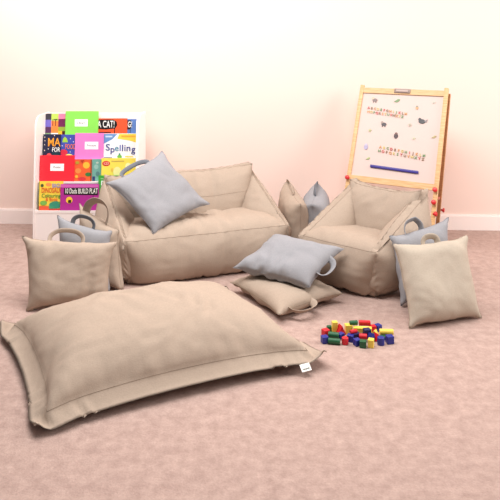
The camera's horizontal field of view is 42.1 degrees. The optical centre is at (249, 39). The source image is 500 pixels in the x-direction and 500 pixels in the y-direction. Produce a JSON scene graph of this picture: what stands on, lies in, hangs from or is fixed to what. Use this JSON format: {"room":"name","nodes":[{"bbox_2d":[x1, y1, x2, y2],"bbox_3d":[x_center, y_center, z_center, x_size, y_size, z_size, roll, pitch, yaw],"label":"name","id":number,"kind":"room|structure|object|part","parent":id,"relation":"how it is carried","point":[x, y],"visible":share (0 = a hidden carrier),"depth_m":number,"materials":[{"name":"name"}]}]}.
{"room":"playroom","nodes":[
{"label":"playroom","id":0,"kind":"room"},
{"bbox_2d":[0,0,499,214],"bbox_3d":[-0.037,0.000,5.289,9.025,3.000,0.120,0,0,3],"label":"wall","id":1,"kind":"structure","parent":0,"point":[273,86],"depth_m":5.22,"materials":[{"name":"beige paint"}]},
{"bbox_2d":[0,208,499,230],"bbox_3d":[-0.040,1.440,5.221,9.025,0.121,0.016,0,0,3],"label":"baseboard","id":2,"kind":"structure","parent":1,"relation":"attached to","point":[7,215],"depth_m":5.13,"materials":[{"name":"paint"}]},
{"bbox_2d":[0,224,499,499],"bbox_3d":[0.000,1.525,2.600,10.000,0.050,6.200,0,0,0],"label":"floor","id":3,"kind":"structure","parent":0,"point":[417,416],"depth_m":2.54,"materials":[{"name":"carpet"}]},
{"bbox_2d":[22,228,116,310],"bbox_3d":[-1.032,1.298,3.712,0.537,0.397,0.217,0,0,-12],"label":"cushion","id":4,"kind":"object","parent":3,"relation":"on","point":[59,272],"visible":0.89,"depth_m":3.66,"materials":[{"name":"beige fabric"}]},
{"bbox_3d":[-1.065,1.145,3.776,0.211,0.092,0.060,0,0,-6],"label":"handle","id":5,"kind":"part","parent":4,"relation":"part of","materials":[{"name":"beige fabric"}]},
{"bbox_2d":[57,214,111,290],"bbox_3d":[-0.997,1.272,3.855,0.355,0.450,0.156,0,0,5],"label":"cushion","id":6,"kind":"object","parent":3,"relation":"on","point":[92,235],"visible":0.38,"depth_m":3.86,"materials":[{"name":"grey fabric"}]},
{"bbox_3d":[-1.002,1.096,3.903,0.160,0.098,0.026,0,0,8],"label":"handle","id":7,"kind":"part","parent":6,"relation":"part of","materials":[{"name":"grey fabric"}]},
{"bbox_2d":[33,112,145,240],"bbox_3d":[-1.217,1.035,4.985,0.774,0.930,0.370,0,0,0],"label":"bookcase","id":8,"kind":"object","parent":3,"relation":"on","point":[45,222],"visible":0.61,"depth_m":4.84,"materials":[{"name":"white laminate"}]},
{"bbox_3d":[-1.599,1.035,4.985,0.011,0.930,0.370,0,0,0],"label":"panel","id":9,"kind":"part","parent":8,"relation":"part of","materials":[{"name":"white laminate"}]},
{"bbox_2d":[38,181,63,209],"bbox_3d":[-1.489,1.163,4.855,0.183,0.210,0.031,0,0,0],"label":"picture book","id":10,"kind":"object","parent":8,"relation":"on","point":[49,191],"visible":1,"depth_m":4.85,"materials":[{"name":"paper"}]},
{"bbox_3d":[-1.535,1.252,4.842,0.074,0.030,0.004,0,0,0],"label":"panel","id":11,"kind":"part","parent":10,"relation":"part of","materials":[{"name":"orange paper"}]},
{"bbox_2d":[43,134,60,154],"bbox_3d":[-1.520,0.819,4.987,0.134,0.190,0.026,0,0,0],"label":"picture book","id":12,"kind":"object","parent":8,"relation":"on","point":[51,142],"visible":0.94,"depth_m":4.99,"materials":[{"name":"paper"}]},
{"bbox_2d":[45,114,65,134],"bbox_3d":[-1.514,0.668,5.064,0.159,0.188,0.026,0,0,0],"label":"picture book","id":13,"kind":"object","parent":8,"relation":"on","point":[54,123],"visible":0.88,"depth_m":5.06,"materials":[{"name":"paper"}]},
{"bbox_3d":[-1.571,0.700,5.057,0.047,0.047,0.005,0,0,0],"label":"panel","id":14,"kind":"part","parent":13,"relation":"part of","materials":[{"name":"purple paper"}]},
{"bbox_3d":[-1.571,0.649,5.062,0.047,0.054,0.006,0,0,0],"label":"panel","id":15,"kind":"part","parent":13,"relation":"part of","materials":[{"name":"purple paper"}]},
{"bbox_3d":[-1.571,0.598,5.066,0.047,0.048,0.005,0,0,0],"label":"panel","id":16,"kind":"part","parent":13,"relation":"part of","materials":[{"name":"black paper"}]},
{"bbox_3d":[-1.520,0.676,5.059,0.054,0.093,0.009,0,0,0],"label":"panel","id":17,"kind":"part","parent":13,"relation":"part of","materials":[{"name":"orange paper"}]},
{"bbox_3d":[-1.520,0.603,5.066,0.054,0.054,0.006,0,0,0],"label":"panel","id":18,"kind":"part","parent":13,"relation":"part of","materials":[{"name":"yellow paper"}]},
{"bbox_3d":[-1.464,0.645,5.062,0.057,0.062,0.006,0,0,0],"label":"panel","id":19,"kind":"part","parent":13,"relation":"part of","materials":[{"name":"paper"}]},
{"bbox_3d":[-1.464,0.595,5.066,0.057,0.039,0.004,0,0,0],"label":"panel","id":20,"kind":"part","parent":13,"relation":"part of","materials":[{"name":"pink paper"}]},
{"bbox_2d":[39,155,74,180],"bbox_3d":[-1.459,0.970,4.918,0.262,0.193,0.025,0,0,0],"label":"picture book","id":21,"kind":"object","parent":8,"relation":"on","point":[52,167],"visible":1,"depth_m":4.91,"materials":[{"name":"paper"}]},
{"bbox_3d":[-1.220,1.391,4.820,0.745,0.218,0.016,0,0,0],"label":"plinth panel","id":22,"kind":"part","parent":8,"relation":"part of","materials":[{"name":"white laminate"}]},
{"bbox_3d":[-1.220,1.275,4.851,0.745,0.011,0.077,0,0,0],"label":"shelf","id":23,"kind":"part","parent":8,"relation":"part of","materials":[{"name":"white laminate"}]},
{"bbox_2d":[61,135,74,154],"bbox_3d":[-1.399,0.821,4.996,0.123,0.185,0.026,0,0,0],"label":"picture book","id":24,"kind":"object","parent":8,"relation":"on","point":[67,141],"visible":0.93,"depth_m":4.99,"materials":[{"name":"paper"}]},
{"bbox_2d":[60,184,98,209],"bbox_3d":[-1.270,1.172,4.848,0.286,0.190,0.025,0,0,0],"label":"picture book","id":25,"kind":"object","parent":8,"relation":"on","point":[71,195],"visible":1,"depth_m":4.84,"materials":[{"name":"paper"}]},
{"bbox_3d":[-1.272,1.089,4.850,0.283,0.023,0.003,0,0,0],"label":"panel","id":26,"kind":"part","parent":25,"relation":"part of","materials":[{"name":"pink paper"}]},
{"bbox_2d":[65,111,98,134],"bbox_3d":[-1.308,0.649,5.058,0.256,0.189,0.025,0,0,0],"label":"picture book","id":27,"kind":"object","parent":8,"relation":"on","point":[75,121],"visible":0.99,"depth_m":5.05,"materials":[{"name":"paper"}]},
{"bbox_2d":[74,159,91,180],"bbox_3d":[-1.267,0.986,4.923,0.135,0.162,0.027,0,0,0],"label":"picture book","id":28,"kind":"object","parent":8,"relation":"on","point":[83,167],"visible":1,"depth_m":4.92,"materials":[{"name":"paper"}]},
{"bbox_2d":[75,133,103,158],"bbox_3d":[-1.233,0.815,4.988,0.220,0.198,0.026,0,0,0],"label":"picture book","id":29,"kind":"object","parent":8,"relation":"on","point":[87,145],"visible":0.97,"depth_m":4.98,"materials":[{"name":"paper"}]},
{"bbox_3d":[-1.220,0.663,5.096,0.745,0.185,0.011,0,0,0],"label":"panel","id":30,"kind":"part","parent":8,"relation":"part of","materials":[{"name":"white laminate"}]},
{"bbox_2d":[92,159,100,180],"bbox_3d":[-1.163,0.987,4.933,0.076,0.163,0.025,0,0,0],"label":"picture book","id":31,"kind":"object","parent":8,"relation":"on","point":[96,163],"visible":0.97,"depth_m":4.93,"materials":[{"name":"paper"}]},
{"bbox_2d":[98,175,118,192],"bbox_3d":[-1.044,1.141,4.859,0.180,0.252,0.031,0,0,0],"label":"picture book","id":32,"kind":"object","parent":8,"relation":"on","point":[100,177],"visible":0.09,"depth_m":4.86,"materials":[{"name":"paper"}]},
{"bbox_2d":[98,118,126,133],"bbox_3d":[-1.077,0.687,5.062,0.241,0.150,0.023,0,0,0],"label":"picture book","id":33,"kind":"object","parent":8,"relation":"on","point":[105,125],"visible":0.97,"depth_m":5.06,"materials":[{"name":"paper"}]},
{"bbox_2d":[101,158,135,174],"bbox_3d":[-0.988,0.981,4.917,0.273,0.172,0.024,0,0,0],"label":"picture book","id":34,"kind":"object","parent":8,"relation":"on","point":[109,166],"visible":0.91,"depth_m":4.92,"materials":[{"name":"paper"}]},
{"bbox_2d":[104,134,135,157],"bbox_3d":[-0.995,0.817,4.996,0.260,0.193,0.028,0,0,0],"label":"picture book","id":35,"kind":"object","parent":8,"relation":"on","point":[115,145],"visible":0.97,"depth_m":4.99,"materials":[{"name":"paper"}]},
{"bbox_2d":[127,119,136,133],"bbox_3d":[-0.924,0.687,5.072,0.091,0.137,0.022,0,0,0],"label":"picture book","id":36,"kind":"object","parent":8,"relation":"on","point":[131,123],"visible":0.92,"depth_m":5.07,"materials":[{"name":"paper"}]},
{"bbox_3d":[-0.839,1.035,4.985,0.018,0.930,0.370,0,0,0],"label":"panel","id":37,"kind":"part","parent":8,"relation":"part of","materials":[{"name":"white laminate"}]},
{"bbox_2d":[79,197,123,289],"bbox_3d":[-0.926,1.236,4.003,0.407,0.522,0.162,0,0,32],"label":"cushion","id":38,"kind":"object","parent":3,"relation":"on","point":[115,271],"visible":0.47,"depth_m":3.94,"materials":[{"name":"beige fabric"}]},
{"bbox_3d":[-0.953,1.065,4.041,0.235,0.182,0.044,0,0,32],"label":"handle","id":39,"kind":"part","parent":38,"relation":"part of","materials":[{"name":"beige fabric"}]},
{"bbox_2d":[0,281,326,429],"bbox_3d":[-0.455,1.361,3.134,1.359,0.271,1.023,0,0,-24],"label":"floor cushion","id":40,"kind":"object","parent":3,"relation":"on","point":[96,352],"visible":1,"depth_m":2.88,"materials":[{"name":"beige fabric"}]},
{"bbox_2d":[95,162,291,283],"bbox_3d":[-0.401,1.200,4.432,1.299,0.594,0.810,0,0,-19],"label":"sofa","id":41,"kind":"object","parent":3,"relation":"on","point":[241,215],"visible":0.74,"depth_m":4.16,"materials":[{"name":"beige fabric"}]},
{"bbox_3d":[-0.843,1.223,4.225,0.322,0.548,0.615,0,0,-21],"label":"armrest","id":42,"kind":"part","parent":41,"relation":"part of","materials":[{"name":"beige fabric"}]},
{"bbox_2d":[106,151,209,234],"bbox_3d":[-0.607,0.984,4.260,0.354,0.447,0.617,0,0,44],"label":"cushion","id":43,"kind":"object","parent":41,"relation":"on","point":[155,190],"visible":1,"depth_m":4.18,"materials":[{"name":"grey fabric"}]},
{"bbox_3d":[-0.769,0.848,4.297,0.070,0.091,0.226,0,0,43],"label":"handle","id":44,"kind":"part","parent":43,"relation":"part of","materials":[{"name":"grey fabric"}]},
{"bbox_3d":[-0.490,1.200,4.617,1.068,0.594,0.394,0,0,-21],"label":"backrest","id":45,"kind":"part","parent":41,"relation":"part of","materials":[{"name":"beige fabric"}]},
{"bbox_3d":[0.079,1.222,4.556,0.321,0.549,0.615,0,0,-25],"label":"armrest","id":46,"kind":"part","parent":41,"relation":"part of","materials":[{"name":"beige fabric"}]},
{"bbox_2d":[230,275,342,314],"bbox_3d":[0.220,1.437,3.747,0.471,0.121,0.560,0,0,-33],"label":"cushion","id":47,"kind":"object","parent":3,"relation":"on","point":[283,298],"visible":0.73,"depth_m":3.62,"materials":[{"name":"beige fabric"}]},
{"bbox_2d":[233,234,343,287],"bbox_3d":[0.228,1.292,3.814,0.555,0.200,0.356,0,0,30],"label":"cushion","id":48,"kind":"object","parent":47,"relation":"on","point":[282,258],"visible":1,"depth_m":3.76,"materials":[{"name":"grey fabric"}]},
{"bbox_3d":[0.437,1.294,3.709,0.081,0.085,0.144,0,0,43],"label":"handle","id":49,"kind":"part","parent":48,"relation":"part of","materials":[{"name":"grey fabric"}]},
{"bbox_3d":[0.297,1.447,3.518,0.184,0.040,0.090,0,0,-38],"label":"handle","id":50,"kind":"part","parent":47,"relation":"part of","materials":[{"name":"beige fabric"}]},
{"bbox_2d":[278,179,308,237],"bbox_3d":[0.316,1.272,4.742,0.181,0.451,0.437,0,0,-15],"label":"cushion","id":51,"kind":"object","parent":3,"relation":"on","point":[291,204],"visible":0.59,"depth_m":4.60,"materials":[{"name":"beige fabric"}]},
{"bbox_3d":[0.302,1.096,4.827,0.022,0.099,0.202,0,0,-11],"label":"handle","id":52,"kind":"part","parent":51,"relation":"part of","materials":[{"name":"beige fabric"}]},
{"bbox_2d":[303,181,329,223],"bbox_3d":[0.486,1.279,4.777,0.218,0.432,0.404,0,0,12],"label":"cushion","id":53,"kind":"object","parent":3,"relation":"on","point":[316,199],"visible":0.41,"depth_m":4.71,"materials":[{"name":"grey fabric"}]},
{"bbox_3d":[0.490,1.110,4.844,0.023,0.095,0.193,0,0,11],"label":"handle","id":54,"kind":"part","parent":53,"relation":"part of","materials":[{"name":"grey fabric"}]},
{"bbox_2d":[321,334,328,343],"bbox_3d":[0.370,1.483,3.222,0.032,0.032,0.032,0,0,-15],"label":"block","id":55,"kind":"object","parent":3,"relation":"on","point":[324,338],"visible":1,"depth_m":3.21,"materials":[{"name":"blue wood"}]},
{"bbox_2d":[321,328,329,335],"bbox_3d":[0.384,1.483,3.297,0.032,0.032,0.032,0,0,-30],"label":"block","id":56,"kind":"object","parent":55,"relation":"on","point":[324,331],"visible":0.71,"depth_m":3.29,"materials":[{"name":"red wood"}]},
{"bbox_2d":[328,338,339,344],"bbox_3d":[0.415,1.486,3.206,0.059,0.028,0.028,0,0,12],"label":"block","id":57,"kind":"object","parent":3,"relation":"on","point":[336,341],"visible":1,"depth_m":3.20,"materials":[{"name":"green wood"}]},
{"bbox_2d":[328,331,338,337],"bbox_3d":[0.420,1.480,3.261,0.054,0.030,0.030,0,0,14],"label":"block","id":58,"kind":"object","parent":57,"relation":"on","point":[330,334],"visible":0.8,"depth_m":3.25,"materials":[{"name":"green wood"}]},
{"bbox_2d":[331,320,337,331],"bbox_3d":[0.434,1.471,3.334,0.028,0.056,0.026,0,0,-8],"label":"block","id":59,"kind":"object","parent":3,"relation":"on","point":[334,324],"visible":0.76,"depth_m":3.32,"materials":[{"name":"yellow wood"}]},
{"bbox_2d":[336,324,345,334],"bbox_3d":[0.462,1.476,3.317,0.047,0.047,0.038,0,0,-20],"label":"block","id":60,"kind":"object","parent":3,"relation":"on","point":[340,327],"visible":0.66,"depth_m":3.30,"materials":[{"name":"red wood"}]},
{"bbox_2d":[339,332,344,339],"bbox_3d":[0.456,1.486,3.268,0.032,0.026,0.028,0,0,-35],"label":"block","id":61,"kind":"object","parent":3,"relation":"on","point":[341,334],"visible":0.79,"depth_m":3.26,"materials":[{"name":"blue wood"}]},
{"bbox_2d":[342,336,347,344],"bbox_3d":[0.469,1.483,3.206,0.032,0.032,0.032,0,0,0],"label":"block","id":62,"kind":"object","parent":3,"relation":"on","point":[344,338],"visible":1,"depth_m":3.19,"materials":[{"name":"red wood"}]},
{"bbox_2d":[344,323,352,333],"bbox_3d":[0.505,1.478,3.331,0.037,0.043,0.032,0,0,-5],"label":"block","id":63,"kind":"object","parent":3,"relation":"on","point":[347,327],"visible":0.68,"depth_m":3.32,"materials":[{"name":"yellow wood"}]},
{"bbox_2d":[349,320,357,324],"bbox_3d":[0.531,1.450,3.332,0.041,0.024,0.024,0,0,-6],"label":"block","id":64,"kind":"object","parent":63,"relation":"on","point":[351,322],"visible":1,"depth_m":3.32,"materials":[{"name":"green wood"}]},
{"bbox_2d":[347,333,353,342],"bbox_3d":[0.501,1.483,3.238,0.032,0.032,0.032,0,0,25],"label":"block","id":65,"kind":"object","parent":3,"relation":"on","point":[350,336],"visible":0.76,"depth_m":3.22,"materials":[{"name":"blue wood"}]},
{"bbox_2d":[353,337,359,346],"bbox_3d":[0.526,1.484,3.195,0.030,0.030,0.030,0,0,-25],"label":"block","id":66,"kind":"object","parent":3,"relation":"on","point":[356,341],"visible":1,"depth_m":3.18,"materials":[{"name":"blue wood"}]},
{"bbox_2d":[353,326,371,332],"bbox_3d":[0.573,1.474,3.309,0.092,0.024,0.028,0,0,6],"label":"block","id":67,"kind":"object","parent":3,"relation":"on","point":[359,328],"visible":0.7,"depth_m":3.30,"materials":[{"name":"yellow wood"}]},
{"bbox_2d":[360,339,365,348],"bbox_3d":[0.552,1.483,3.174,0.032,0.032,0.030,0,0,12],"label":"block","id":68,"kind":"object","parent":3,"relation":"on","point":[362,341],"visible":1,"depth_m":3.16,"materials":[{"name":"green wood"}]},
{"bbox_2d":[359,333,366,339],"bbox_3d":[0.562,1.474,3.233,0.039,0.026,0.026,0,0,8],"label":"block","id":69,"kind":"object","parent":3,"relation":"on","point":[361,336],"visible":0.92,"depth_m":3.22,"materials":[{"name":"red wood"}]},
{"bbox_2d":[298,178,431,296],"bbox_3d":[0.750,1.216,4.124,0.759,0.562,0.726,0,0,44],"label":"armchair","id":70,"kind":"object","parent":3,"relation":"on","point":[361,219],"visible":0.71,"depth_m":3.97,"materials":[{"name":"beige fabric"}]},
{"bbox_3d":[0.547,1.229,4.253,0.289,0.535,0.578,0,0,44],"label":"armrest","id":71,"kind":"part","parent":70,"relation":"part of","materials":[{"name":"beige fabric"}]},
{"bbox_3d":[0.892,1.210,4.249,0.557,0.550,0.351,0,0,43],"label":"backrest","id":72,"kind":"part","parent":70,"relation":"part of","materials":[{"name":"beige fabric"}]},
{"bbox_3d":[0.906,1.229,3.958,0.575,0.535,0.288,0,0,-35],"label":"armrest","id":73,"kind":"part","parent":70,"relation":"part of","materials":[{"name":"beige fabric"}]},
{"bbox_2d":[363,327,370,336],"bbox_3d":[0.589,1.471,3.270,0.035,0.037,0.032,0,0,-8],"label":"block","id":74,"kind":"object","parent":3,"relation":"on","point":[367,330],"visible":0.66,"depth_m":3.25,"materials":[{"name":"blue wood"}]},
{"bbox_2d":[368,337,373,347],"bbox_3d":[0.591,1.480,3.176,0.028,0.039,0.030,0,0,20],"label":"block","id":75,"kind":"object","parent":3,"relation":"on","point":[370,340],"visible":1,"depth_m":3.16,"materials":[{"name":"yellow wood"}]},
{"bbox_2d":[367,332,374,340],"bbox_3d":[0.606,1.481,3.243,0.032,0.038,0.038,0,0,30],"label":"block","id":76,"kind":"object","parent":3,"relation":"on","point":[371,335],"visible":0.66,"depth_m":3.24,"materials":[{"name":"blue wood"}]},
{"bbox_2d":[375,323,381,331],"bbox_3d":[0.660,1.483,3.353,0.030,0.032,0.030,0,0,-30],"label":"block","id":77,"kind":"object","parent":3,"relation":"on","point":[378,326],"visible":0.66,"depth_m":3.34,"materials":[{"name":"blue wood"}]},
{"bbox_2d":[377,336,384,345],"bbox_3d":[0.645,1.481,3.201,0.036,0.037,0.036,0,0,0],"label":"block","id":78,"kind":"object","parent":3,"relation":"on","point":[380,339],"visible":1,"depth_m":3.19,"materials":[{"name":"blue wood"}]},
{"bbox_2d":[379,329,393,334],"bbox_3d":[0.689,1.474,3.282,0.069,0.028,0.028,0,0,4],"label":"block","id":79,"kind":"object","parent":78,"relation":"on","point":[381,331],"visible":1,"depth_m":3.27,"materials":[{"name":"yellow wood"}]},
{"bbox_2d":[385,334,393,344],"bbox_3d":[0.691,1.481,3.216,0.035,0.037,0.032,0,0,-12],"label":"block","id":80,"kind":"object","parent":3,"relation":"on","point":[389,338],"visible":1,"depth_m":3.20,"materials":[{"name":"blue wood"}]},
{"bbox_2d":[345,85,450,224],"bbox_3d":[1.099,0.925,4.814,0.711,1.152,0.804,0,0,30],"label":"easel","id":81,"kind":"object","parent":3,"relation":"on","point":[430,175],"depth_m":4.76,"materials":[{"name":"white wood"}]},
{"bbox_3d":[0.753,0.924,4.851,0.029,1.151,0.504,0,0,31],"label":"leg","id":82,"kind":"part","parent":81,"relation":"part of","materials":[{"name":"brown wood"}]},
{"bbox_3d":[1.009,1.019,4.650,0.616,0.046,0.033,0,0,31],"label":"rail","id":83,"kind":"part","parent":81,"relation":"part of","materials":[{"name":"brown wood"}]},
{"bbox_3d":[1.034,0.928,4.674,0.357,0.031,0.016,0,0,32],"label":"magnetic strip","id":84,"kind":"part","parent":81,"relation":"part of","materials":[{"name":"blue plastic"}]},
{"bbox_3d":[1.079,0.706,4.768,0.616,0.596,0.258,0,0,31],"label":"whiteboard panel","id":85,"kind":"part","parent":81,"relation":"part of","materials":[{"name":"white plastic"}]},
{"bbox_3d":[1.146,0.391,4.879,0.616,0.046,0.033,0,0,31],"label":"rail","id":86,"kind":"part","parent":81,"relation":"part of","materials":[{"name":"yellow wood"}]},
{"bbox_2d":[418,118,427,123],"bbox_3d":[1.252,0.587,4.714,0.067,0.040,0.018,0,0,34],"label":"magnet","id":87,"kind":"object","parent":81,"relation":"attached to","point":[421,121],"visible":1,"depth_m":4.71},
{"bbox_3d":[1.306,0.924,4.519,0.029,1.151,0.504,0,0,31],"label":"leg","id":88,"kind":"part","parent":81,"relation":"part of","materials":[{"name":"brown wood"}]},
{"bbox_3d":[1.451,0.946,4.895,0.031,1.111,0.359,0,0,1],"label":"leg","id":89,"kind":"part","parent":81,"relation":"part of","materials":[{"name":"brown wood"}]},
{"bbox_2d":[389,217,448,305],"bbox_3d":[1.024,1.268,3.787,0.444,0.447,0.195,0,0,-23],"label":"cushion","id":90,"kind":"object","parent":3,"relation":"on","point":[440,229],"visible":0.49,"depth_m":3.78,"materials":[{"name":"grey fabric"}]},
{"bbox_3d":[0.961,1.098,3.835,0.141,0.106,0.040,0,0,-22],"label":"handle","id":91,"kind":"part","parent":90,"relation":"part of","materials":[{"name":"grey fabric"}]},
{"bbox_2d":[393,233,481,328],"bbox_3d":[1.025,1.288,3.530,0.453,0.417,0.272,0,0,-10],"label":"cushion","id":92,"kind":"object","parent":3,"relation":"on","point":[438,284],"visible":1,"depth_m":3.47,"materials":[{"name":"beige fabric"}]},
{"bbox_3d":[1.006,1.116,3.627,0.116,0.072,0.024,0,0,-9],"label":"handle","id":93,"kind":"part","parent":92,"relation":"part of","materials":[{"name":"beige fabric"}]},
{"bbox_3d":[0.629,1.480,3.337,0.032,0.030,0.028,0,0,-15],"label":"block","id":94,"kind":"object","parent":3,"relation":"on","visible":0},
{"bbox_2d":[359,320,370,325],"bbox_3d":[0.590,1.458,3.348,0.059,0.019,0.026,0,0,4],"label":"block","id":95,"kind":"object","parent":94,"relation":"on","point":[361,322],"visible":1,"depth_m":3.34,"materials":[{"name":"red wood"}]},
{"label":"block","id":96,"kind":"object","parent":3,"relation":"on","visible":0},
{"bbox_2d":[349,329,357,333],"bbox_3d":[0.519,1.460,3.256,0.037,0.019,0.020,0,0,-20],"label":"block","id":97,"kind":"object","parent":96,"relation":"on","point":[352,331],"visible":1,"depth_m":3.25,"materials":[{"name":"red wood"}]}
]}

